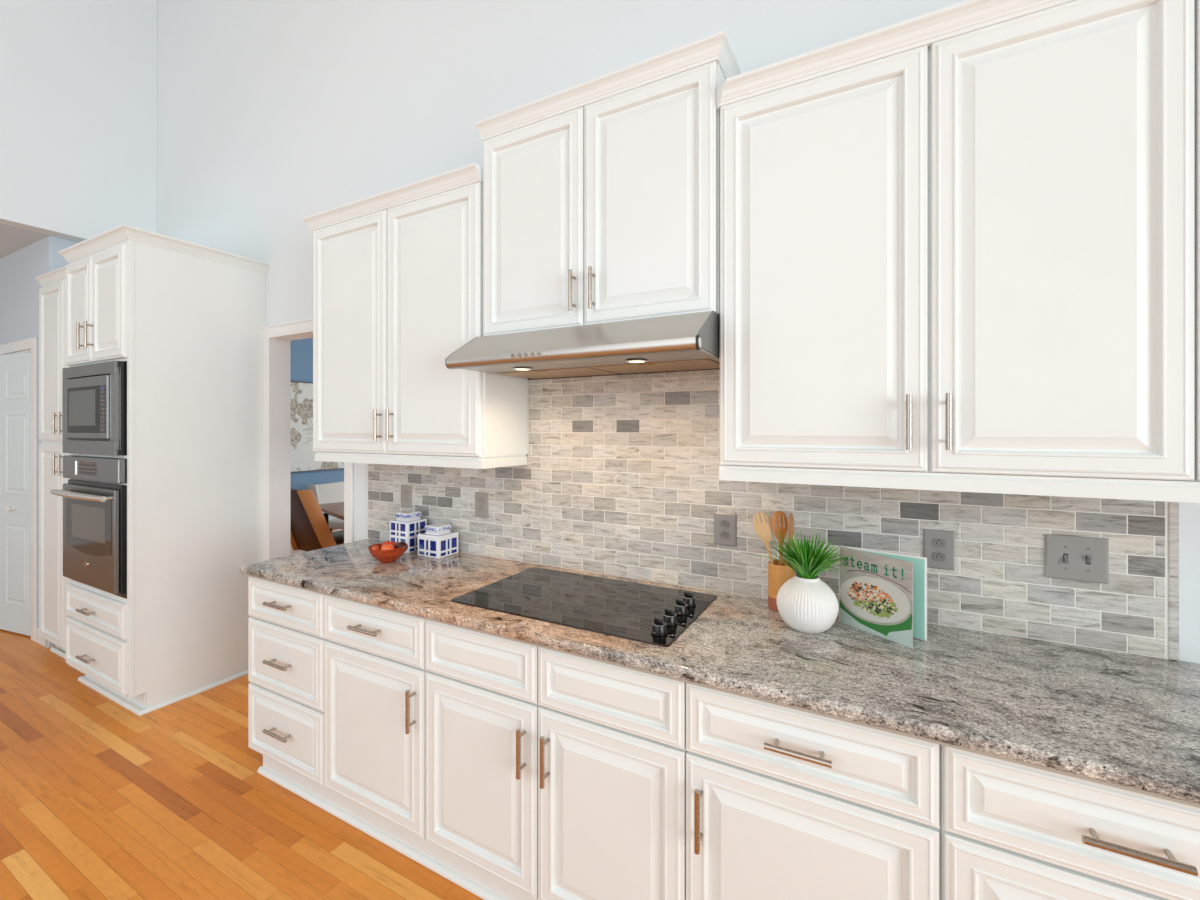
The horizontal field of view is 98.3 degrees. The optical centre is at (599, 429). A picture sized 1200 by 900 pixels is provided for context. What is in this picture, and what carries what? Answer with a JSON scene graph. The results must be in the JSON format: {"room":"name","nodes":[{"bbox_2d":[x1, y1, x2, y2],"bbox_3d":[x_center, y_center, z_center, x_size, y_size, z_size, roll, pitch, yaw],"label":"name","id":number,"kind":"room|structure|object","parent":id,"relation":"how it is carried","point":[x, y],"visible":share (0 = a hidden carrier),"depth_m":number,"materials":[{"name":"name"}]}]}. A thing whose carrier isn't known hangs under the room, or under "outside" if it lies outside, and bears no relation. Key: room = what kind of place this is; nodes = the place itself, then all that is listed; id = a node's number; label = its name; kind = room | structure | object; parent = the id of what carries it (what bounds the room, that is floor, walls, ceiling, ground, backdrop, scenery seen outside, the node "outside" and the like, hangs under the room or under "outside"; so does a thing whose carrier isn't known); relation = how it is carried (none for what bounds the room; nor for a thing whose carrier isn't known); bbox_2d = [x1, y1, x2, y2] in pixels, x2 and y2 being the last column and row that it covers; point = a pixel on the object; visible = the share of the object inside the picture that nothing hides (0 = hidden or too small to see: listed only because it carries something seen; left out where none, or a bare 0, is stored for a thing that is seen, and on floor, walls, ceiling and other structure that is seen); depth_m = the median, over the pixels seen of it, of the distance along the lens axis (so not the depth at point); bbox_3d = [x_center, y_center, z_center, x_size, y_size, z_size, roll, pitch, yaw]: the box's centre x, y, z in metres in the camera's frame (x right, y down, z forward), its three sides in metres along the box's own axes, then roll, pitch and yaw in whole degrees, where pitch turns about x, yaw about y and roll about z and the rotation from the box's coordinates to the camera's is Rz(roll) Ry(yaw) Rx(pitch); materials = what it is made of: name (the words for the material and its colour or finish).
{"room":"kitchen","nodes":[
{"label":"kitchen","id":0,"kind":"room"},
{"bbox_2d":[0,236,78,646],"bbox_3d":[-5.497,0.086,4.819,4.140,2.850,0.555,0,0,29],"label":"wall","id":1,"kind":"structure","parent":0,"point":[19,288],"depth_m":3.78,"materials":[{"name":"paint"}]},
{"bbox_2d":[0,352,30,635],"bbox_3d":[-4.618,0.471,4.004,1.215,2.056,0.118,0,0,29],"label":"door","id":2,"kind":"structure","parent":1,"relation":"in","point":[15,369],"depth_m":3.81,"materials":[{"name":"white paint"}]},
{"bbox_2d":[0,337,36,641],"bbox_3d":[-4.607,0.428,4.068,1.410,2.165,0.116,0,0,29],"label":"trim","id":3,"kind":"structure","parent":1,"relation":"attached to","point":[31,343],"depth_m":3.69,"materials":[{"name":"paint"}]},
{"bbox_2d":[35,627,48,647],"bbox_3d":[-5.633,1.461,4.570,4.139,0.100,0.015,0,0,29],"label":"baseboard","id":4,"kind":"structure","parent":1,"relation":"attached to","point":[38,639],"depth_m":3.63,"materials":[{"name":"paint"}]},
{"bbox_2d":[0,223,79,258],"bbox_3d":[-6.720,-1.389,2.545,4.160,0.100,5.719,0,0,29],"label":"ceiling","id":5,"kind":"structure","parent":0,"point":[13,239],"depth_m":3.64,"materials":[{"name":"white paint"}]},
{"bbox_2d":[0,0,156,241],"bbox_3d":[-4.811,-2.614,1.576,0.120,2.550,5.599,0,0,29],"label":"wall","id":6,"kind":"structure","parent":0,"point":[78,78],"depth_m":3.61,"materials":[{"name":"paint"}]},
{"bbox_2d":[0,629,483,899],"bbox_3d":[-2.289,1.561,2.798,13.494,0.100,10.353,0,0,29],"label":"floor","id":7,"kind":"structure","parent":0,"point":[100,799],"depth_m":2.03,"materials":[{"name":"brown wood"}]},
{"bbox_2d":[35,265,68,658],"bbox_3d":[-3.343,0.242,3.589,0.790,2.537,0.657,0,0,29],"label":"pantry cabinet","id":8,"kind":"object","parent":7,"relation":"on","point":[52,292],"visible":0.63,"depth_m":3.40,"materials":[{"name":"paint"}]},
{"bbox_2d":[58,224,268,715],"bbox_3d":[-2.662,0.230,3.171,0.872,2.562,0.745,0,0,29],"label":"tall cabinet","id":9,"kind":"object","parent":7,"relation":"on","point":[187,320],"visible":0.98,"depth_m":2.92,"materials":[{"name":"paint"}]},
{"bbox_2d":[50,455,126,598],"bbox_3d":[-2.683,0.522,3.124,0.747,0.734,0.730,0,0,29],"label":"oven","id":10,"kind":"object","parent":9,"relation":"in","point":[94,513],"visible":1,"depth_m":2.81,"materials":[{"name":"metal"}]},
{"bbox_2d":[62,361,126,455],"bbox_3d":[-2.677,-0.109,3.151,0.732,0.496,0.676,0,0,29],"label":"microwave","id":11,"kind":"object","parent":9,"relation":"in","point":[94,396],"visible":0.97,"depth_m":2.80,"materials":[{"name":"metal"}]},
{"bbox_2d":[248,576,325,786],"bbox_3d":[-1.178,1.074,2.407,0.532,0.874,0.661,0,0,29],"label":"base cabinet","id":12,"kind":"object","parent":7,"relation":"on","point":[286,639],"visible":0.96,"depth_m":2.14,"materials":[{"name":"paint"}]},
{"bbox_2d":[291,489,343,551],"bbox_3d":[-2.577,1.019,4.884,0.636,0.986,0.820,0,0,29],"label":"dining chair","id":13,"kind":"object","parent":7,"relation":"on","point":[310,530],"visible":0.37,"depth_m":4.60,"materials":[{"name":"brown wood"}]},
{"bbox_2d":[307,481,343,531],"bbox_3d":[-2.874,1.069,5.993,0.732,0.886,0.629,0,0,21],"label":"dining chair","id":14,"kind":"object","parent":7,"relation":"on","point":[333,492],"visible":0.16,"depth_m":5.93,"materials":[{"name":"grey fabric"}]},
{"bbox_2d":[319,502,343,525],"bbox_3d":[-1.980,1.136,4.909,0.900,0.750,1.730,0,0,-45],"label":"dining table","id":15,"kind":"object","parent":7,"relation":"on","point":[336,509],"visible":0.05,"depth_m":5.02,"materials":[{"name":"brown wood"}]},
{"bbox_2d":[324,595,426,839],"bbox_3d":[-0.702,1.074,2.149,0.547,0.874,0.661,0,0,29],"label":"base cabinet","id":16,"kind":"object","parent":7,"relation":"on","point":[374,657],"visible":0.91,"depth_m":1.88,"materials":[{"name":"paint"}]},
{"bbox_2d":[257,755,537,899],"bbox_3d":[0.085,1.461,1.429,3.615,0.100,0.022,0,0,29],"label":"toe kick","id":17,"kind":"object","parent":7,"relation":"on","point":[471,878],"visible":0.83,"depth_m":1.88,"materials":[{"name":"paint"}]},
{"bbox_2d":[425,619,686,899],"bbox_3d":[-0.054,1.074,1.797,0.925,0.874,0.661,0,0,29],"label":"base cabinet","id":18,"kind":"object","parent":7,"relation":"on","point":[554,775],"visible":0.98,"depth_m":1.52,"materials":[{"name":"paint"}]},
{"bbox_2d":[686,683,940,899],"bbox_3d":[0.595,1.074,1.444,0.548,0.874,0.661,0,0,29],"label":"base cabinet","id":19,"kind":"object","parent":7,"relation":"on","point":[783,803],"visible":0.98,"depth_m":1.19,"materials":[{"name":"paint"}]},
{"bbox_2d":[941,745,1199,899],"bbox_3d":[1.316,1.074,1.053,1.090,0.874,0.661,0,0,29],"label":"base cabinet","id":20,"kind":"object","parent":7,"relation":"on","point":[1010,830],"visible":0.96,"depth_m":0.98,"materials":[{"name":"paint"}]},
{"bbox_2d":[240,539,1199,807],"bbox_3d":[0.203,0.617,1.669,3.687,0.040,0.652,0,0,29],"label":"countertop","id":21,"kind":"structure","parent":20,"relation":"on","point":[1126,721],"depth_m":1.29,"materials":[{"name":"stone"}]},
{"bbox_2d":[368,542,406,562],"bbox_3d":[-0.956,0.561,2.337,0.165,0.070,0.165,0,0,29],"label":"bowl","id":22,"kind":"object","parent":21,"relation":"on","point":[384,556],"visible":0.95,"depth_m":2.28,"materials":[{"name":"ceramic"}]},
{"bbox_2d":[371,545,379,549],"bbox_3d":[-1.015,0.544,2.340,0.042,0.042,0.042,0,0,29],"label":"peach","id":23,"kind":"object","parent":22,"relation":"in","point":[375,547],"visible":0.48,"depth_m":2.33,"materials":[{"name":"orange food"}]},
{"bbox_2d":[380,544,394,549],"bbox_3d":[-0.943,0.536,2.303,0.060,0.059,0.060,0,0,29],"label":"peach","id":24,"kind":"object","parent":22,"relation":"in","point":[386,546],"visible":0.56,"depth_m":2.29,"materials":[{"name":"orange food"}]},
{"bbox_2d":[381,540,394,547],"bbox_3d":[-0.966,0.536,2.366,0.060,0.059,0.060,0,0,29],"label":"peach","id":25,"kind":"object","parent":22,"relation":"in","point":[388,541],"visible":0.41,"depth_m":2.35,"materials":[{"name":"orange food"}]},
{"bbox_2d":[396,541,407,550],"bbox_3d":[-0.899,0.534,2.352,0.052,0.051,0.052,0,0,29],"label":"plum","id":26,"kind":"object","parent":22,"relation":"in","point":[400,544],"visible":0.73,"depth_m":2.34,"materials":[{"name":"black"}]},
{"bbox_2d":[390,510,426,553],"bbox_3d":[-0.946,0.502,2.562,0.129,0.189,0.125,0,0,29],"label":"canister","id":27,"kind":"object","parent":21,"relation":"on","point":[408,524],"visible":0.81,"depth_m":2.51,"materials":[{"name":"white ceramic"}]},
{"bbox_2d":[418,523,457,558],"bbox_3d":[-0.769,0.525,2.465,0.141,0.143,0.131,0,0,29],"label":"canister","id":28,"kind":"object","parent":21,"relation":"on","point":[438,542],"visible":1,"depth_m":2.42,"materials":[{"name":"white ceramic"}]},
{"bbox_2d":[451,567,716,646],"bbox_3d":[-0.051,0.574,1.823,0.805,0.046,0.493,0,0,29],"label":"cooktop","id":29,"kind":"object","parent":21,"relation":"in","point":[649,614],"visible":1,"depth_m":1.76,"materials":[{"name":"black glass"}]},
{"bbox_2d":[768,560,794,611],"bbox_3d":[0.604,0.520,1.726,0.084,0.152,0.084,0,0,29],"label":"utensil crock","id":30,"kind":"object","parent":21,"relation":"on","point":[778,575],"visible":0.4,"depth_m":1.70,"materials":[{"name":"ceramic"}]},
{"bbox_2d":[753,512,773,563],"bbox_3d":[0.571,0.427,1.756,0.101,0.282,0.037,0,0,32],"label":"wooden fork","id":31,"kind":"object","parent":30,"relation":"in","point":[763,529],"visible":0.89,"depth_m":1.76,"materials":[{"name":"brown wood"}]},
{"bbox_2d":[772,511,787,565],"bbox_3d":[0.608,0.422,1.754,0.042,0.290,0.043,0,0,44],"label":"wooden spoon","id":32,"kind":"object","parent":30,"relation":"in","point":[782,530],"visible":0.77,"depth_m":1.75,"materials":[{"name":"brown wood"}]},
{"bbox_2d":[786,513,793,565],"bbox_3d":[0.630,0.424,1.723,0.057,0.288,0.022,0,0,-24],"label":"wooden spatula","id":33,"kind":"object","parent":30,"relation":"in","point":[791,518],"visible":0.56,"depth_m":1.72,"materials":[{"name":"brown wood"}]},
{"bbox_2d":[755,529,857,632],"bbox_3d":[0.602,0.445,1.551,0.292,0.302,0.263,0,0,40],"label":"potted grass","id":34,"kind":"object","parent":21,"relation":"on","point":[805,603],"depth_m":1.51,"materials":[{"name":"white ceramic"}]},
{"bbox_2d":[839,546,926,648],"bbox_3d":[0.833,0.479,1.529,0.093,0.234,0.226,0,0,-29],"label":"cookbook","id":35,"kind":"object","parent":21,"relation":"on","point":[882,594],"visible":0.99,"depth_m":1.48,"materials":[{"name":"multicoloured paper"}]},
{"bbox_2d":[847,582,897,617],"bbox_3d":[0.791,0.496,1.511,0.002,0.090,0.158,0,0,-29],"label":"picture","id":36,"kind":"object","parent":35,"relation":"attached to","point":[864,599],"depth_m":1.51,"materials":[{"name":"multicoloured paper"}]},
{"bbox_2d":[840,576,911,647],"bbox_3d":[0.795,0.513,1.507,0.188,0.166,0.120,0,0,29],"label":"picture","id":37,"kind":"object","parent":35,"relation":"attached to","point":[881,606],"depth_m":1.49,"materials":[{"name":"multicoloured paper"}]},
{"bbox_2d":[291,338,343,489],"bbox_3d":[-3.219,0.111,6.772,0.120,2.800,4.150,0,0,29],"label":"wall","id":38,"kind":"structure","parent":0,"point":[302,349],"depth_m":6.14,"materials":[{"name":"paint"}]},
{"bbox_2d":[291,529,340,554],"bbox_3d":[-3.180,1.156,6.694,0.022,0.710,4.050,0,0,29],"label":"trim","id":39,"kind":"structure","parent":38,"relation":"attached to","point":[292,550],"depth_m":6.04,"materials":[{"name":"paint"}]},
{"bbox_2d":[291,381,343,472],"bbox_3d":[-3.365,-0.026,6.339,0.034,1.059,1.774,0,0,29],"label":"artwork","id":40,"kind":"object","parent":38,"relation":"attached to","point":[302,453],"visible":0.08,"depth_m":6.10,"materials":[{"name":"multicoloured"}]},
{"bbox_2d":[157,0,1199,662],"bbox_3d":[0.111,-1.189,2.153,8.460,5.400,0.109,0,0,29],"label":"wall","id":41,"kind":"structure","parent":0,"point":[272,115],"depth_m":2.87,"materials":[{"name":"paint"}]},
{"bbox_2d":[263,318,353,560],"bbox_3d":[-1.737,0.428,3.153,0.880,2.166,0.142,0,0,29],"label":"trim","id":42,"kind":"structure","parent":41,"relation":"attached to","point":[278,338],"depth_m":3.29,"materials":[{"name":"paint"}]},
{"bbox_2d":[302,163,527,468],"bbox_3d":[-0.898,-0.442,2.438,1.128,1.199,0.351,0,0,29],"label":"upper cabinet","id":43,"kind":"object","parent":41,"relation":"attached to","point":[398,272],"visible":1,"depth_m":2.25,"materials":[{"name":"paint"}]},
{"bbox_2d":[445,311,719,379],"bbox_3d":[-0.025,-0.288,1.863,0.938,0.142,0.508,0,0,29],"label":"range hood","id":44,"kind":"object","parent":41,"relation":"attached to","point":[690,341],"visible":1,"depth_m":1.69,"materials":[{"name":"metal"}]},
{"bbox_2d":[513,367,532,370],"bbox_3d":[-0.284,-0.221,1.901,0.076,0.006,0.076,0,0,29],"label":"lamp","id":45,"kind":"object","parent":44,"relation":"on","point":[514,368],"depth_m":1.88,"materials":[{"name":"beige glass"}]},
{"bbox_2d":[625,359,647,362],"bbox_3d":[0.119,-0.221,1.682,0.076,0.006,0.076,0,0,29],"label":"lamp","id":46,"kind":"object","parent":44,"relation":"on","point":[626,360],"depth_m":1.67,"materials":[{"name":"beige glass"}]},
{"bbox_2d":[474,30,741,335],"bbox_3d":[0.022,-0.779,1.938,0.986,0.838,0.351,0,0,29],"label":"upper cabinet","id":47,"kind":"object","parent":41,"relation":"attached to","point":[601,194],"visible":0.91,"depth_m":1.78,"materials":[{"name":"paint"}]},
{"bbox_2d":[367,369,1178,660],"bbox_3d":[0.111,0.154,2.084,3.138,0.886,0.010,0,0,29],"label":"tile backsplash","id":48,"kind":"structure","parent":41,"relation":"attached to","point":[620,476],"depth_m":1.92,"materials":[{"name":"grey tile"}]},
{"bbox_2d":[401,485,411,507],"bbox_3d":[-1.004,0.348,2.680,0.078,0.115,0.008,0,0,29],"label":"outlet","id":49,"kind":"object","parent":48,"relation":"attached to","point":[406,490],"visible":1,"depth_m":2.67,"materials":[{"name":"grey plastic"}]},
{"bbox_2d":[475,492,487,517],"bbox_3d":[-0.558,0.357,2.438,0.078,0.116,0.008,0,0,29],"label":"outlet","id":50,"kind":"object","parent":48,"relation":"attached to","point":[481,499],"visible":1,"depth_m":2.44,"materials":[{"name":"grey plastic"}]},
{"bbox_2d":[478,498,483,503],"bbox_3d":[-0.560,0.337,2.436,0.034,0.026,0.002,0,0,29],"label":"receptacle","id":51,"kind":"object","parent":50,"relation":"attached to","point":[480,500],"depth_m":2.43,"materials":[{"name":"grey plastic"}]},
{"bbox_2d":[714,512,736,546],"bbox_3d":[0.455,0.365,1.888,0.082,0.118,0.008,0,0,29],"label":"outlet","id":52,"kind":"object","parent":48,"relation":"attached to","point":[725,524],"visible":1,"depth_m":1.89,"materials":[{"name":"grey plastic"}]},
{"bbox_2d":[720,520,729,527],"bbox_3d":[0.454,0.344,1.885,0.034,0.026,0.002,0,0,29],"label":"receptacle","id":53,"kind":"object","parent":52,"relation":"attached to","point":[723,523],"depth_m":1.88,"materials":[{"name":"grey plastic"}]},
{"bbox_2d":[720,531,729,538],"bbox_3d":[0.454,0.386,1.885,0.034,0.026,0.002,0,0,29],"label":"receptacle","id":54,"kind":"object","parent":52,"relation":"attached to","point":[723,534],"depth_m":1.88,"materials":[{"name":"grey plastic"}]},
{"bbox_2d":[923,529,954,569],"bbox_3d":[1.030,0.366,1.576,0.081,0.117,0.008,0,0,29],"label":"outlet","id":55,"kind":"object","parent":48,"relation":"attached to","point":[938,545],"visible":0.99,"depth_m":1.57,"materials":[{"name":"grey plastic"}]},
{"bbox_2d":[932,539,945,547],"bbox_3d":[1.029,0.346,1.573,0.034,0.026,0.002,0,0,29],"label":"receptacle","id":56,"kind":"object","parent":55,"relation":"attached to","point":[936,543],"depth_m":1.57,"materials":[{"name":"grey plastic"}]},
{"bbox_2d":[932,552,945,560],"bbox_3d":[1.029,0.387,1.573,0.034,0.026,0.002,0,0,29],"label":"receptacle","id":57,"kind":"object","parent":55,"relation":"attached to","point":[936,556],"depth_m":1.57,"materials":[{"name":"grey plastic"}]},
{"bbox_2d":[1045,534,1108,583],"bbox_3d":[1.307,0.356,1.421,0.133,0.122,0.016,0,0,29],"label":"light switch","id":58,"kind":"object","parent":48,"relation":"attached to","point":[1077,558],"visible":1,"depth_m":1.42,"materials":[{"name":"grey plastic"}]},
{"bbox_2d":[716,0,1199,502],"bbox_3d":[0.928,-0.447,1.446,1.160,1.209,0.351,0,0,29],"label":"upper cabinet","id":59,"kind":"object","parent":41,"relation":"attached to","point":[958,239],"visible":1,"depth_m":1.29,"materials":[{"name":"paint"}]},
{"bbox_2d":[776,573,838,632],"bbox_3d":[0.622,0.519,1.558,0.173,0.155,0.173,0,0,29],"label":"vase","id":60,"kind":"object","parent":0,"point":[805,603],"depth_m":1.50,"materials":[{"name":"white ceramic"}]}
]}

